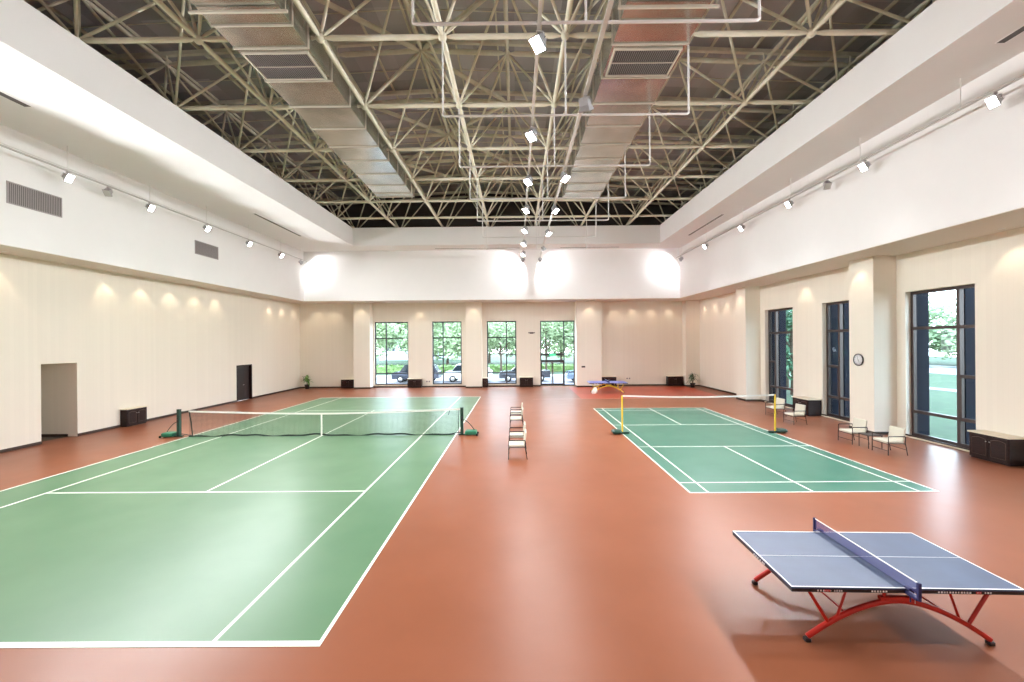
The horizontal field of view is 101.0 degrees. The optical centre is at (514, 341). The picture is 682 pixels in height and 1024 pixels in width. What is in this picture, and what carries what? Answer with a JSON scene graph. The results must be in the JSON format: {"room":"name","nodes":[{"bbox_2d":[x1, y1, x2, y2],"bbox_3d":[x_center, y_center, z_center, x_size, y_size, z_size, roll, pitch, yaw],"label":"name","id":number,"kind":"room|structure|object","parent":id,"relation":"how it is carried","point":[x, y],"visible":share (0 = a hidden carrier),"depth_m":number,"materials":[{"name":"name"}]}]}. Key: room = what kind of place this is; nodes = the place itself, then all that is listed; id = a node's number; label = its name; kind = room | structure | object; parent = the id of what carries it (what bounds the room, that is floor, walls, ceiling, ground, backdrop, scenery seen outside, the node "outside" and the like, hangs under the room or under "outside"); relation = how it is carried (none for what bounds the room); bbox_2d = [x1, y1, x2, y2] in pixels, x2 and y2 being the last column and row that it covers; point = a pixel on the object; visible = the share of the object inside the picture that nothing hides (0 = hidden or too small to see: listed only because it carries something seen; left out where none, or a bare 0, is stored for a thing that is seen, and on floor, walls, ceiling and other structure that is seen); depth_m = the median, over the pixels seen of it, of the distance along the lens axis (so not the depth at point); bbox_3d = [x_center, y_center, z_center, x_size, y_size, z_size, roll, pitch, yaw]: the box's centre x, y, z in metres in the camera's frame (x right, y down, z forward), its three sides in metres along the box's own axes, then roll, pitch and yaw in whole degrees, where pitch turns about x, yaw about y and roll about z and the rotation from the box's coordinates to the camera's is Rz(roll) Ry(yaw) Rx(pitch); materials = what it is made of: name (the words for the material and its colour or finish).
{"room":"sports hall","nodes":[
{"label":"sports hall","id":0,"kind":"room"},
{"bbox_2d":[41,363,67,433],"bbox_3d":[-20.084,2.296,16.804,3.150,3.300,1.630,0,0,0],"label":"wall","id":1,"kind":"structure","parent":0,"point":[54,377],"depth_m":17.46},
{"bbox_2d":[0,253,299,449],"bbox_3d":[-18.333,0.407,14.756,0.400,7.050,42.150,0,0,0],"label":"wall","id":2,"kind":"structure","parent":0,"point":[124,341],"depth_m":19.55,"materials":[{"name":"paint"}]},
{"bbox_2d":[0,387,299,452],"bbox_3d":[-18.096,3.875,14.755,0.020,0.110,41.350,0,0,0],"label":"baseboard","id":3,"kind":"structure","parent":2,"relation":"attached to","point":[173,414],"depth_m":19.25,"materials":[{"name":"brown"}]},
{"bbox_2d":[236,364,251,401],"bbox_3d":[-18.174,2.751,28.180,0.262,2.360,1.600,0,0,0],"label":"door","id":4,"kind":"structure","parent":2,"relation":"in","point":[243,372],"depth_m":28.41,"materials":[{"name":"brown wood"}]},
{"bbox_2d":[0,124,303,300],"bbox_3d":[-17.600,-5.084,14.952,1.950,3.880,41.750,0,0,0],"label":"wall","id":5,"kind":"structure","parent":0,"point":[118,229],"depth_m":18.05,"materials":[{"name":"white paint"}]},
{"bbox_2d":[6,180,61,217],"bbox_3d":[-16.614,-4.897,14.633,0.020,0.730,1.680,0,0,0],"label":"air vent","id":6,"kind":"object","parent":5,"relation":"in","point":[16,194],"visible":1,"depth_m":14.55,"materials":[{"name":"grey"}]},
{"bbox_2d":[195,240,217,259],"bbox_3d":[-16.579,-4.907,22.723,0.020,0.710,1.700,0,0,0],"label":"air vent","id":7,"kind":"object","parent":5,"relation":"in","point":[201,248],"visible":1,"depth_m":22.69,"materials":[{"name":"grey"}]},
{"bbox_2d":[353,303,372,386],"bbox_3d":[-12.569,0.362,35.031,1.350,7.050,0.750,0,0,0],"label":"wall pillar","id":8,"kind":"structure","parent":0,"point":[362,312],"depth_m":34.65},
{"bbox_2d":[465,302,482,386],"bbox_3d":[-3.384,0.290,34.990,1.320,7.050,0.750,0,0,0],"label":"wall pillar","id":9,"kind":"structure","parent":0,"point":[473,310],"depth_m":34.62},
{"bbox_2d":[27,0,931,201],"bbox_3d":[-1.642,-12.433,14.682,34.380,1.532,42.550,0,0,0],"label":"roof","id":10,"kind":"structure","parent":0,"point":[154,21],"depth_m":19.10,"materials":[{"name":"grey"}]},
{"bbox_2d":[24,0,935,227],"bbox_3d":[-0.298,-10.517,19.041,35.260,3.876,31.760,0,0,0],"label":"roof truss","id":11,"kind":"object","parent":10,"relation":"attached to","point":[384,38],"visible":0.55,"depth_m":17.63,"materials":[{"name":"metal"}]},
{"bbox_2d":[188,0,414,197],"bbox_3d":[-6.848,-10.272,13.030,2.450,4.309,22.035,0,0,0],"label":"air duct","id":12,"kind":"object","parent":11,"relation":"hanging from","point":[273,36],"visible":0.98,"depth_m":13.31,"materials":[{"name":"silver"}]},
{"bbox_2d":[246,54,323,78],"bbox_3d":[-6.834,-8.217,12.615,1.810,0.038,1.130,0,0,0],"label":"grille","id":13,"kind":"object","parent":12,"relation":"attached to","point":[271,66],"depth_m":12.59,"materials":[{"name":"grey"}]},
{"bbox_2d":[486,218,586,249],"bbox_3d":[1.521,-7.548,29.533,7.052,2.250,0.061,0,0,0],"label":"frame","id":14,"kind":"object","parent":11,"relation":"hanging from","point":[536,218],"visible":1,"depth_m":29.51,"materials":[{"name":"white"}]},
{"bbox_2d":[482,201,596,237],"bbox_3d":[1.506,-7.548,26.033,7.052,2.250,0.061,0,0,0],"label":"frame","id":15,"kind":"object","parent":11,"relation":"hanging from","point":[595,201],"visible":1,"depth_m":26.01,"materials":[{"name":"white"}]},
{"bbox_2d":[477,180,608,221],"bbox_3d":[1.490,-7.548,22.533,7.052,2.250,0.061,0,0,0],"label":"frame","id":16,"kind":"object","parent":11,"relation":"hanging from","point":[542,180],"visible":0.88,"depth_m":22.51,"materials":[{"name":"white"}]},
{"bbox_2d":[469,150,625,199],"bbox_3d":[1.475,-7.548,19.033,7.052,2.250,0.061,0,0,0],"label":"frame","id":17,"kind":"object","parent":11,"relation":"hanging from","point":[547,150],"visible":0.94,"depth_m":19.01,"materials":[{"name":"white"}]},
{"bbox_2d":[459,107,650,167],"bbox_3d":[1.460,-7.547,15.534,7.052,2.250,0.061,0,0,0],"label":"frame","id":18,"kind":"object","parent":11,"relation":"hanging from","point":[649,164],"visible":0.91,"depth_m":15.51,"materials":[{"name":"white"}]},
{"bbox_2d":[442,39,689,117],"bbox_3d":[1.444,-7.547,12.034,7.052,2.250,0.061,0,0,0],"label":"frame","id":19,"kind":"object","parent":11,"relation":"hanging from","point":[688,81],"visible":0.94,"depth_m":12.01,"materials":[{"name":"white"}]},
{"bbox_2d":[411,0,760,25],"bbox_3d":[1.429,-7.547,8.534,7.052,2.250,0.061,0,0,0],"label":"frame","id":20,"kind":"object","parent":11,"relation":"hanging from","point":[585,21],"visible":1,"depth_m":8.51,"materials":[{"name":"white"}]},
{"bbox_2d":[523,0,542,249],"bbox_3d":[0.531,-6.410,18.448,0.100,0.150,27.900,0,0,0],"label":"track","id":21,"kind":"object","parent":20,"relation":"hanging from","point":[538,24],"visible":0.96,"depth_m":10.57,"materials":[{"name":"white"}]},
{"bbox_2d":[525,126,537,141],"bbox_3d":[0.493,-6.133,12.430,0.290,0.404,0.352,0,0,38],"label":"track spotlight","id":22,"kind":"object","parent":21,"relation":"hanging from","point":[532,132],"visible":1,"depth_m":12.40,"materials":[{"name":"grey"}]},
{"bbox_2d":[528,30,546,54],"bbox_3d":[0.476,-6.133,8.580,0.290,0.404,0.352,0,0,38],"label":"track spotlight","id":23,"kind":"object","parent":21,"relation":"hanging from","point":[538,42],"visible":1,"depth_m":8.54,"materials":[{"name":"grey"}]},
{"bbox_2d":[539,0,613,257],"bbox_3d":[1.851,-6.421,18.442,0.100,0.150,27.900,0,0,0],"label":"track","id":24,"kind":"object","parent":20,"relation":"hanging from","point":[605,19],"visible":0.88,"depth_m":10.15,"materials":[{"name":"white"}]},
{"bbox_2d":[559,170,569,182],"bbox_3d":[1.855,-6.144,15.674,0.290,0.404,0.352,0,0,-38],"label":"track spotlight","id":25,"kind":"object","parent":24,"relation":"hanging from","point":[564,176],"visible":1,"depth_m":15.65,"materials":[{"name":"grey"}]},
{"bbox_2d":[578,95,593,112],"bbox_3d":[1.834,-6.113,10.914,0.330,0.465,0.406,0,0,31],"label":"track spotlight","id":26,"kind":"object","parent":24,"relation":"hanging from","point":[585,105],"visible":1,"depth_m":10.79,"materials":[{"name":"grey"}]},
{"bbox_2d":[562,0,719,196],"bbox_3d":[3.778,-10.250,13.233,2.480,4.099,22.535,0,0,0],"label":"air duct","id":27,"kind":"object","parent":11,"relation":"hanging from","point":[634,64],"visible":0.93,"depth_m":13.46,"materials":[{"name":"silver"}]},
{"bbox_2d":[608,50,679,74],"bbox_3d":[3.791,-8.300,12.568,1.840,0.038,1.130,0,0,0],"label":"grille","id":28,"kind":"object","parent":27,"relation":"attached to","point":[622,62],"depth_m":12.53,"materials":[{"name":"grey"}]},
{"bbox_2d":[300,301,682,386],"bbox_3d":[-1.452,0.275,35.557,33.180,7.050,0.400,0,0,0],"label":"wall","id":29,"kind":"structure","parent":0,"point":[641,341],"depth_m":35.35,"materials":[{"name":"paint"}]},
{"bbox_2d":[374,322,407,385],"bbox_3d":[-10.361,1.035,35.581,2.850,5.330,0.430,0,0,0],"label":"window","id":30,"kind":"structure","parent":29,"relation":"in","point":[386,338],"depth_m":35.55,"materials":[{"name":"grey"}]},
{"bbox_2d":[432,321,461,384],"bbox_3d":[-5.696,0.999,35.560,2.480,5.330,0.430,0,0,0],"label":"window","id":31,"kind":"structure","parent":29,"relation":"in","point":[433,337],"depth_m":35.53,"materials":[{"name":"grey"}]},
{"bbox_2d":[300,384,699,388],"bbox_3d":[-1.407,3.745,34.972,33.180,0.110,0.770,0,0,0],"label":"baseboard","id":32,"kind":"structure","parent":29,"relation":"attached to","point":[616,384],"depth_m":35.32,"materials":[{"name":"brown"}]},
{"bbox_2d":[487,321,516,384],"bbox_3d":[-1.101,0.963,35.540,2.470,5.330,0.430,0,0,0],"label":"window","id":33,"kind":"structure","parent":29,"relation":"in","point":[506,337],"depth_m":35.51,"materials":[{"name":"grey"}]},
{"bbox_2d":[540,321,574,385],"bbox_3d":[3.584,1.016,35.520,2.900,5.510,0.430,0,0,0],"label":"window","id":34,"kind":"structure","parent":29,"relation":"in","point":[573,336],"depth_m":35.49,"materials":[{"name":"grey"}]},
{"bbox_2d":[541,361,563,384],"bbox_3d":[3.162,2.669,35.495,1.910,1.990,0.122,0,0,0],"label":"door","id":35,"kind":"structure","parent":34,"relation":"attached to","point":[541,361],"depth_m":35.51,"materials":[{"name":"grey metal"}]},
{"bbox_2d":[304,248,679,300],"bbox_3d":[-1.839,-5.207,34.383,29.400,3.880,2.750,0,0,0],"label":"wall","id":36,"kind":"structure","parent":0,"point":[561,273],"depth_m":33.01,"materials":[{"name":"white paint"}]},
{"bbox_2d":[317,193,688,227],"bbox_3d":[-1.625,-10.174,14.682,34.380,6.050,42.550,0,0,0],"label":"wall","id":37,"kind":"structure","parent":0,"point":[468,209],"depth_m":35.75,"materials":[{"name":"grey"}]},
{"bbox_2d":[0,385,1023,681],"bbox_3d":[-3.015,3.961,14.688,36.980,0.304,42.150,0,0,0],"label":"floor","id":38,"kind":"structure","parent":0,"point":[577,558],"depth_m":6.96,"materials":[{"name":"rubber"}]},
{"bbox_2d":[120,406,147,426],"bbox_3d":[-17.883,3.516,19.839,0.357,0.825,1.110,0,0,0],"label":"base cabinet","id":39,"kind":"object","parent":38,"relation":"on","point":[131,416],"visible":1,"depth_m":19.63,"materials":[{"name":"brown wood"}]},
{"bbox_2d":[120,406,147,409],"bbox_3d":[-17.890,3.126,19.839,0.350,0.045,1.110,0,0,0],"label":"countertop","id":40,"kind":"structure","parent":39,"relation":"on","point":[136,407],"depth_m":19.77,"materials":[{"name":"beige stone"}]},
{"bbox_2d":[0,397,479,647],"bbox_3d":[-7.866,3.848,17.170,10.970,0.006,23.770,0,0,0],"label":"court","id":41,"kind":"object","parent":38,"relation":"on","point":[223,541],"visible":0.96,"depth_m":8.52,"materials":[{"name":"green paint"}]},
{"bbox_2d":[159,407,478,437],"bbox_3d":[-7.924,3.312,17.185,12.880,1.161,0.420,0,0,0],"label":"net","id":42,"kind":"object","parent":41,"relation":"on","point":[178,433],"visible":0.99,"depth_m":17.18,"materials":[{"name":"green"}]},
{"bbox_2d":[340,379,353,387],"bbox_3d":[-13.868,3.515,35.159,1.160,0.765,0.457,0,0,0],"label":"base cabinet","id":43,"kind":"object","parent":38,"relation":"on","point":[345,383],"visible":0.95,"depth_m":34.97,"materials":[{"name":"brown wood"}]},
{"bbox_2d":[407,378,422,387],"bbox_3d":[-8.319,3.471,35.135,1.210,0.765,0.457,0,0,0],"label":"base cabinet","id":44,"kind":"object","parent":38,"relation":"on","point":[412,382],"visible":1,"depth_m":34.94,"materials":[{"name":"brown wood"}]},
{"bbox_2d":[510,407,523,424],"bbox_3d":[0.087,3.360,18.500,0.624,0.860,0.691,0,0,0],"label":"armchair","id":45,"kind":"object","parent":38,"relation":"on","point":[512,417],"visible":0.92,"depth_m":18.25,"materials":[{"name":"fabric"}]},
{"bbox_2d":[508,429,526,459],"bbox_3d":[0.097,3.360,13.860,0.624,0.860,0.691,0,0,0],"label":"armchair","id":46,"kind":"object","parent":38,"relation":"on","point":[511,443],"visible":1,"depth_m":13.57,"materials":[{"name":"beige fabric"}]},
{"bbox_2d":[509,421,526,448],"bbox_3d":[0.103,3.360,15.200,0.624,0.860,0.691,0,0,0],"label":"armchair","id":47,"kind":"object","parent":38,"relation":"on","point":[524,425],"visible":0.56,"depth_m":14.97,"materials":[{"name":"fabric"}]},
{"bbox_2d":[519,377,532,386],"bbox_3d":[0.961,3.369,35.094,1.160,0.825,0.457,0,0,0],"label":"base cabinet","id":48,"kind":"object","parent":38,"relation":"on","point":[524,381],"visible":1,"depth_m":34.90,"materials":[{"name":"brown wood"}]},
{"bbox_2d":[587,379,627,392],"bbox_3d":[6.762,3.279,30.971,2.740,0.915,1.866,0,0,2],"label":"table","id":49,"kind":"object","parent":38,"relation":"on","point":[605,382],"visible":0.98,"depth_m":30.45,"materials":[{"name":"blue"}]},
{"bbox_2d":[666,376,682,385],"bbox_3d":[13.280,3.273,35.039,1.310,0.825,0.457,0,0,0],"label":"base cabinet","id":50,"kind":"object","parent":38,"relation":"on","point":[670,380],"visible":1,"depth_m":34.85,"materials":[{"name":"brown wood"}]},
{"bbox_2d":[593,408,939,492],"bbox_3d":[7.438,3.728,17.006,6.165,0.006,13.160,0,0,0],"label":"court","id":51,"kind":"object","parent":38,"relation":"on","point":[703,452],"visible":0.99,"depth_m":13.46,"materials":[{"name":"green paint"}]},
{"bbox_2d":[611,394,787,433],"bbox_3d":[7.454,2.941,17.117,7.030,1.557,0.400,0,0,0],"label":"net","id":52,"kind":"object","parent":51,"relation":"on","point":[776,430],"visible":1,"depth_m":17.11,"materials":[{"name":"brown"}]},
{"bbox_2d":[765,398,785,414],"bbox_3d":[12.948,3.260,20.945,0.624,0.860,0.691,0,0,-3],"label":"armchair","id":53,"kind":"object","parent":38,"relation":"on","point":[780,402],"visible":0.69,"depth_m":20.91,"materials":[{"name":"fabric"}]},
{"bbox_2d":[783,403,806,423],"bbox_3d":[12.599,3.263,18.966,0.624,0.860,0.691,0,0,-3],"label":"armchair","id":54,"kind":"object","parent":38,"relation":"on","point":[799,408],"visible":1,"depth_m":18.94,"materials":[{"name":"fabric"}]},
{"bbox_2d":[791,396,821,415],"bbox_3d":[14.732,3.262,21.335,0.687,0.825,1.260,0,0,0],"label":"base cabinet","id":55,"kind":"object","parent":38,"relation":"on","point":[813,405],"visible":0.93,"depth_m":20.74,"materials":[{"name":"brown wood"}]},
{"bbox_2d":[791,396,821,399],"bbox_3d":[14.733,2.872,21.335,0.680,0.045,1.260,0,0,0],"label":"countertop","id":56,"kind":"structure","parent":55,"relation":"on","point":[800,397],"depth_m":21.29,"materials":[{"name":"beige stone"}]},
{"bbox_2d":[838,418,869,444],"bbox_3d":[12.374,3.265,15.426,0.624,0.860,0.691,0,0,0],"label":"armchair","id":57,"kind":"object","parent":38,"relation":"on","point":[859,425],"visible":0.89,"depth_m":15.36,"materials":[{"name":"fabric"}]},
{"bbox_2d":[732,517,1023,645],"bbox_3d":[4.787,3.294,5.869,2.740,0.915,1.866,0,0,2],"label":"table","id":58,"kind":"object","parent":38,"relation":"on","point":[822,560],"visible":1,"depth_m":5.54,"materials":[{"name":"blue"}]},
{"bbox_2d":[872,425,907,455],"bbox_3d":[12.397,3.264,13.964,0.624,0.860,0.691,0,0,3],"label":"armchair","id":59,"kind":"object","parent":38,"relation":"on","point":[896,435],"visible":1,"depth_m":13.88,"materials":[{"name":"fabric"}]},
{"bbox_2d":[967,430,1023,466],"bbox_3d":[14.745,3.252,12.915,0.587,0.845,1.160,0,0,0],"label":"base cabinet","id":60,"kind":"object","parent":38,"relation":"on","point":[996,447],"visible":1,"depth_m":12.69,"materials":[{"name":"brown wood"}]},
{"bbox_2d":[967,430,1023,439],"bbox_3d":[14.746,2.852,12.915,0.580,0.045,1.160,0,0,0],"label":"countertop","id":61,"kind":"structure","parent":60,"relation":"on","point":[985,432],"depth_m":12.81,"materials":[{"name":"wood"}]},
{"bbox_2d":[0,0,1023,251],"bbox_3d":[-1.606,-7.814,14.682,33.980,1.330,42.150,0,0,0],"label":"ceiling","id":62,"kind":"structure","parent":0,"point":[80,100],"depth_m":14.71,"materials":[{"name":"white paint"}]},
{"bbox_2d":[0,91,31,106],"bbox_3d":[-14.621,-7.041,10.114,0.250,0.012,5.130,0,0,0],"label":"ceiling vent","id":63,"kind":"object","parent":62,"relation":"in","point":[2,94],"visible":1,"depth_m":12.29,"materials":[{"name":"grey"}]},
{"bbox_2d":[0,142,306,261],"bbox_3d":[-16.318,-6.570,17.772,0.543,0.928,29.400,0,0,0],"label":"track","id":64,"kind":"object","parent":62,"relation":"hanging from","point":[205,222],"visible":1,"depth_m":17.80,"materials":[{"name":"grey"}]},
{"bbox_2d":[61,171,74,182],"bbox_3d":[-16.075,-5.917,15.170,0.333,0.378,0.263,0,0,10],"label":"track spotlight","id":65,"kind":"object","parent":64,"relation":"hanging from","point":[67,177],"visible":1,"depth_m":15.12,"materials":[{"name":"grey"}]},
{"bbox_2d":[252,213,300,235],"bbox_3d":[-14.362,-7.043,25.763,0.190,0.012,5.030,0,0,0],"label":"ceiling vent","id":66,"kind":"object","parent":62,"relation":"in","point":[252,213],"visible":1,"depth_m":25.43,"materials":[{"name":"grey"}]},
{"bbox_2d":[676,73,1023,257],"bbox_3d":[12.519,-6.820,17.645,0.443,0.878,29.400,0,0,0],"label":"track","id":67,"kind":"object","parent":62,"relation":"hanging from","point":[1022,76],"visible":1,"depth_m":14.04,"materials":[{"name":"grey"}]},
{"bbox_2d":[858,160,870,171],"bbox_3d":[12.313,-6.188,14.845,0.333,0.378,0.263,0,0,-9],"label":"track spotlight","id":68,"kind":"object","parent":67,"relation":"hanging from","point":[864,166],"visible":1,"depth_m":14.78,"materials":[{"name":"grey"}]},
{"bbox_2d":[984,92,1004,108],"bbox_3d":[12.295,-6.188,10.805,0.333,0.378,0.263,0,0,-9],"label":"track spotlight","id":69,"kind":"object","parent":67,"relation":"hanging from","point":[995,100],"visible":1,"depth_m":10.76,"materials":[{"name":"grey"}]},
{"bbox_2d":[995,25,1023,43],"bbox_3d":[11.780,-7.247,8.098,0.230,0.012,4.330,0,0,0],"label":"ceiling vent","id":70,"kind":"object","parent":62,"relation":"in","point":[1020,30],"visible":1,"depth_m":10.02,"materials":[{"name":"grey"}]},
{"bbox_2d":[0,207,1023,303],"bbox_3d":[-1.571,-3.259,14.682,33.180,0.020,41.350,0,0,0],"label":"ceiling","id":71,"kind":"structure","parent":0,"point":[1011,219],"depth_m":17.50,"materials":[{"name":"beige paint"}]},
{"bbox_2d":[575,301,601,385],"bbox_3d":[6.081,0.217,34.949,2.050,7.050,0.750,0,0,0],"label":"wall pillar","id":72,"kind":"structure","parent":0,"point":[588,344],"depth_m":34.58,"materials":[{"name":"paint"}]},
{"bbox_2d":[682,300,699,384],"bbox_3d":[14.570,0.150,34.911,1.130,7.050,0.750,0,0,0],"label":"wall pillar","id":73,"kind":"structure","parent":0,"point":[690,321],"depth_m":34.53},
{"bbox_2d":[736,286,760,398],"bbox_3d":[14.648,0.150,26.511,0.900,7.050,1.150,0,0,0],"label":"wall pillar","id":74,"kind":"structure","parent":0,"point":[748,366],"depth_m":25.93,"materials":[{"name":"paint"}]},
{"bbox_2d":[679,51,1023,297],"bbox_3d":[14.089,-5.331,14.813,2.630,3.880,41.750,0,0,0],"label":"wall","id":75,"kind":"structure","parent":0,"point":[968,165],"depth_m":14.26,"materials":[{"name":"white paint"}]},
{"bbox_2d":[699,227,1023,436],"bbox_3d":[15.246,0.145,14.608,0.400,7.050,42.150,0,0,0],"label":"wall","id":76,"kind":"structure","parent":0,"point":[994,263],"depth_m":15.83,"materials":[{"name":"paint"}]},
{"bbox_2d":[764,307,792,407],"bbox_3d":[15.502,0.668,24.227,0.940,6.400,2.730,0,0,0],"label":"window","id":77,"kind":"structure","parent":76,"relation":"in","point":[777,332],"depth_m":24.69,"materials":[{"name":"brown metal"}]},
{"bbox_2d":[700,385,969,449],"bbox_3d":[14.611,3.620,14.236,0.920,0.110,40.600,0,0,0],"label":"baseboard","id":78,"kind":"structure","parent":76,"relation":"attached to","point":[700,385],"depth_m":19.29,"materials":[{"name":"brown"}]},
{"bbox_2d":[821,300,849,422],"bbox_3d":[15.482,0.668,19.527,0.940,6.400,2.630,0,0,0],"label":"window","id":79,"kind":"structure","parent":76,"relation":"in","point":[837,313],"depth_m":19.89,"materials":[{"name":"brown metal"}]},
{"bbox_2d":[905,284,975,451],"bbox_3d":[15.462,0.668,15.087,0.940,6.400,2.650,0,0,0],"label":"window","id":80,"kind":"structure","parent":76,"relation":"in","point":[965,294],"depth_m":14.81,"materials":[{"name":"brown metal"}]},
{"bbox_2d":[849,256,896,431],"bbox_3d":[14.608,0.150,17.251,0.900,7.050,1.230,0,0,0],"label":"wall pillar","id":81,"kind":"structure","parent":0,"point":[872,280],"depth_m":16.64,"materials":[{"name":"paint"}]},
{"bbox_2d":[853,354,863,365],"bbox_3d":[14.135,0.759,17.358,0.055,0.500,0.500,0,0,0],"label":"wall clock","id":82,"kind":"object","parent":81,"relation":"attached to","point":[858,359],"visible":1,"depth_m":17.34,"materials":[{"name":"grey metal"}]},
{"label":"outside","id":83,"kind":"structure","parent":0,"visible":0},
{"bbox_2d":[376,353,956,441],"bbox_3d":[15.295,3.940,59.933,150.000,0.300,160.000,0,0,0],"label":"lawn","id":84,"kind":"structure","parent":83,"point":[942,402],"depth_m":33.97,"materials":[{"name":"green plant"}]},
{"bbox_2d":[376,324,397,358],"bbox_3d":[-26.067,-1.234,74.228,10.599,10.708,11.141,0,0,-4],"label":"tree","id":85,"kind":"object","parent":84,"relation":"on","point":[382,348],"visible":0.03,"depth_m":71.67,"materials":[{"name":"green plant"}]},
{"bbox_2d":[376,323,400,352],"bbox_3d":[-17.798,-0.055,52.431,6.609,8.217,6.256,0,0,0],"label":"tree","id":86,"kind":"object","parent":84,"relation":"on","point":[381,329],"visible":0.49,"depth_m":51.57,"materials":[{"name":"green plant"}]},
{"bbox_2d":[394,323,407,354],"bbox_3d":[-18.766,-1.688,77.485,10.681,11.500,10.651,0,0,0],"label":"tree","id":87,"kind":"object","parent":84,"relation":"on","point":[400,327],"visible":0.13,"depth_m":74.74,"materials":[{"name":"green plant"}]},
{"bbox_2d":[379,329,460,359],"bbox_3d":[-19.598,-3.738,98.087,20.600,15.600,12.600,0,0,0],"label":"office building","id":88,"kind":"structure","parent":84,"relation":"on","point":[395,354],"depth_m":92.10,"materials":[{"name":"grey"}]},
{"bbox_2d":[400,323,448,350],"bbox_3d":[-11.452,-0.057,53.187,5.880,8.122,5.714,0,0,-44],"label":"tree","id":89,"kind":"object","parent":84,"relation":"on","point":[438,325],"visible":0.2,"depth_m":53.03,"materials":[{"name":"green plant"}]},
{"bbox_2d":[434,323,460,363],"bbox_3d":[-10.784,-0.760,72.591,9.872,9.522,10.361,0,0,41],"label":"tree","id":90,"kind":"object","parent":84,"relation":"on","point":[450,349],"visible":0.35,"depth_m":70.05,"materials":[{"name":"green plant"}]},
{"bbox_2d":[445,322,494,346],"bbox_3d":[-5.274,0.118,50.877,6.334,7.677,6.199,0,0,0],"label":"tree","id":91,"kind":"object","parent":84,"relation":"on","point":[453,333],"visible":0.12,"depth_m":49.89,"materials":[{"name":"green plant"}]},
{"bbox_2d":[376,364,573,372],"bbox_3d":[-8.241,3.501,54.546,47.308,1.250,1.597,0,0,0],"label":"hedge","id":92,"kind":"object","parent":84,"relation":"on","point":[391,368],"visible":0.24,"depth_m":54.04,"materials":[{"name":"green plant"}]},
{"bbox_2d":[488,322,514,370],"bbox_3d":[-1.527,0.173,50.185,6.387,7.508,6.498,0,0,0],"label":"tree","id":93,"kind":"object","parent":84,"relation":"on","point":[497,344],"visible":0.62,"depth_m":49.53,"materials":[{"name":"green plant"}]},
{"bbox_2d":[501,322,556,356],"bbox_3d":[1.801,-1.813,72.331,10.888,11.428,9.746,0,0,32],"label":"tree","id":94,"kind":"object","parent":84,"relation":"on","point":[543,339],"visible":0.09,"depth_m":72.55,"materials":[{"name":"green plant"}]},
{"bbox_2d":[541,322,572,369],"bbox_3d":[4.015,-0.733,52.012,7.244,9.232,7.063,0,0,-20],"label":"tree","id":95,"kind":"object","parent":84,"relation":"on","point":[551,326],"visible":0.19,"depth_m":50.88,"materials":[{"name":"green plant"}]},
{"bbox_2d":[541,322,573,362],"bbox_3d":[8.707,-0.921,75.870,10.548,9.542,11.369,0,0,0],"label":"tree","id":96,"kind":"object","parent":84,"relation":"on","point":[555,350],"visible":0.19,"depth_m":73.63,"materials":[{"name":"green plant"}]},
{"bbox_2d":[554,322,572,348],"bbox_3d":[8.279,-0.527,51.233,7.633,8.754,6.657,0,0,0],"label":"tree","id":97,"kind":"object","parent":84,"relation":"on","point":[566,339],"visible":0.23,"depth_m":50.55,"materials":[{"name":"green plant"}]},
{"bbox_2d":[786,310,792,394],"bbox_3d":[19.459,-0.201,29.791,5.389,7.926,4.490,0,0,43],"label":"tree","id":98,"kind":"object","parent":84,"relation":"on","point":[789,315],"visible":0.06,"depth_m":29.60,"materials":[{"name":"green plant"}]},
{"bbox_2d":[929,293,946,332],"bbox_3d":[64.084,-2.744,69.594,10.135,12.318,10.543,0,0,-41],"label":"tree","id":99,"kind":"object","parent":84,"relation":"on","point":[930,295],"visible":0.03,"depth_m":66.71,"materials":[{"name":"green plant"}]},
{"bbox_2d":[929,298,955,356],"bbox_3d":[60.188,-1.909,63.797,9.823,10.711,10.721,0,0,-20],"label":"tree","id":100,"kind":"object","parent":84,"relation":"on","point":[942,313],"visible":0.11,"depth_m":61.58,"materials":[{"name":"green plant"}]},
{"bbox_2d":[929,314,955,359],"bbox_3d":[65.369,-1.500,59.523,11.034,9.814,10.491,0,0,-29],"label":"tree","id":101,"kind":"object","parent":84,"relation":"on","point":[945,349],"visible":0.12,"depth_m":60.44,"materials":[{"name":"green plant"}]},
{"bbox_2d":[941,298,955,350],"bbox_3d":[61.502,-2.394,52.665,10.369,11.659,11.294,0,0,0],"label":"tree","id":102,"kind":"object","parent":84,"relation":"on","point":[948,342],"visible":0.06,"depth_m":56.00,"materials":[{"name":"green plant"}]},
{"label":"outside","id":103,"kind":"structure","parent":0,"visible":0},
{"bbox_2d":[929,367,956,374],"bbox_3d":[51.292,3.494,59.775,10.000,0.030,160.000,0,0,0],"label":"road","id":104,"kind":"structure","parent":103,"point":[936,370],"depth_m":50.22,"materials":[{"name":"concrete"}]},
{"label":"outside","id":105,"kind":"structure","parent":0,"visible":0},
{"bbox_2d":[377,376,573,383],"bbox_3d":[-22.185,4.072,41.823,75.200,0.020,11.550,0,0,0],"label":"road","id":106,"kind":"structure","parent":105,"point":[495,379],"depth_m":41.95,"materials":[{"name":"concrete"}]},
{"bbox_2d":[391,364,441,382],"bbox_3d":[-9.555,3.101,41.242,4.520,1.715,1.864,0,0,0],"label":"suv","id":107,"kind":"object","parent":106,"relation":"on","point":[400,378],"visible":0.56,"depth_m":40.41,"materials":[{"name":"grey paint"}]},
{"bbox_2d":[444,363,492,381],"bbox_3d":[-4.505,3.047,41.220,4.620,1.745,1.864,0,0,0],"label":"suv","id":108,"kind":"object","parent":106,"relation":"on","point":[452,377],"visible":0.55,"depth_m":40.37,"materials":[{"name":"white paint"}]},
{"bbox_2d":[499,367,549,381],"bbox_3d":[0.945,3.069,41.196,4.920,1.615,1.864,0,0,0],"label":"pickup truck","id":109,"kind":"object","parent":106,"relation":"on","point":[545,373],"visible":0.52,"depth_m":40.31,"materials":[{"name":"grey paint"}]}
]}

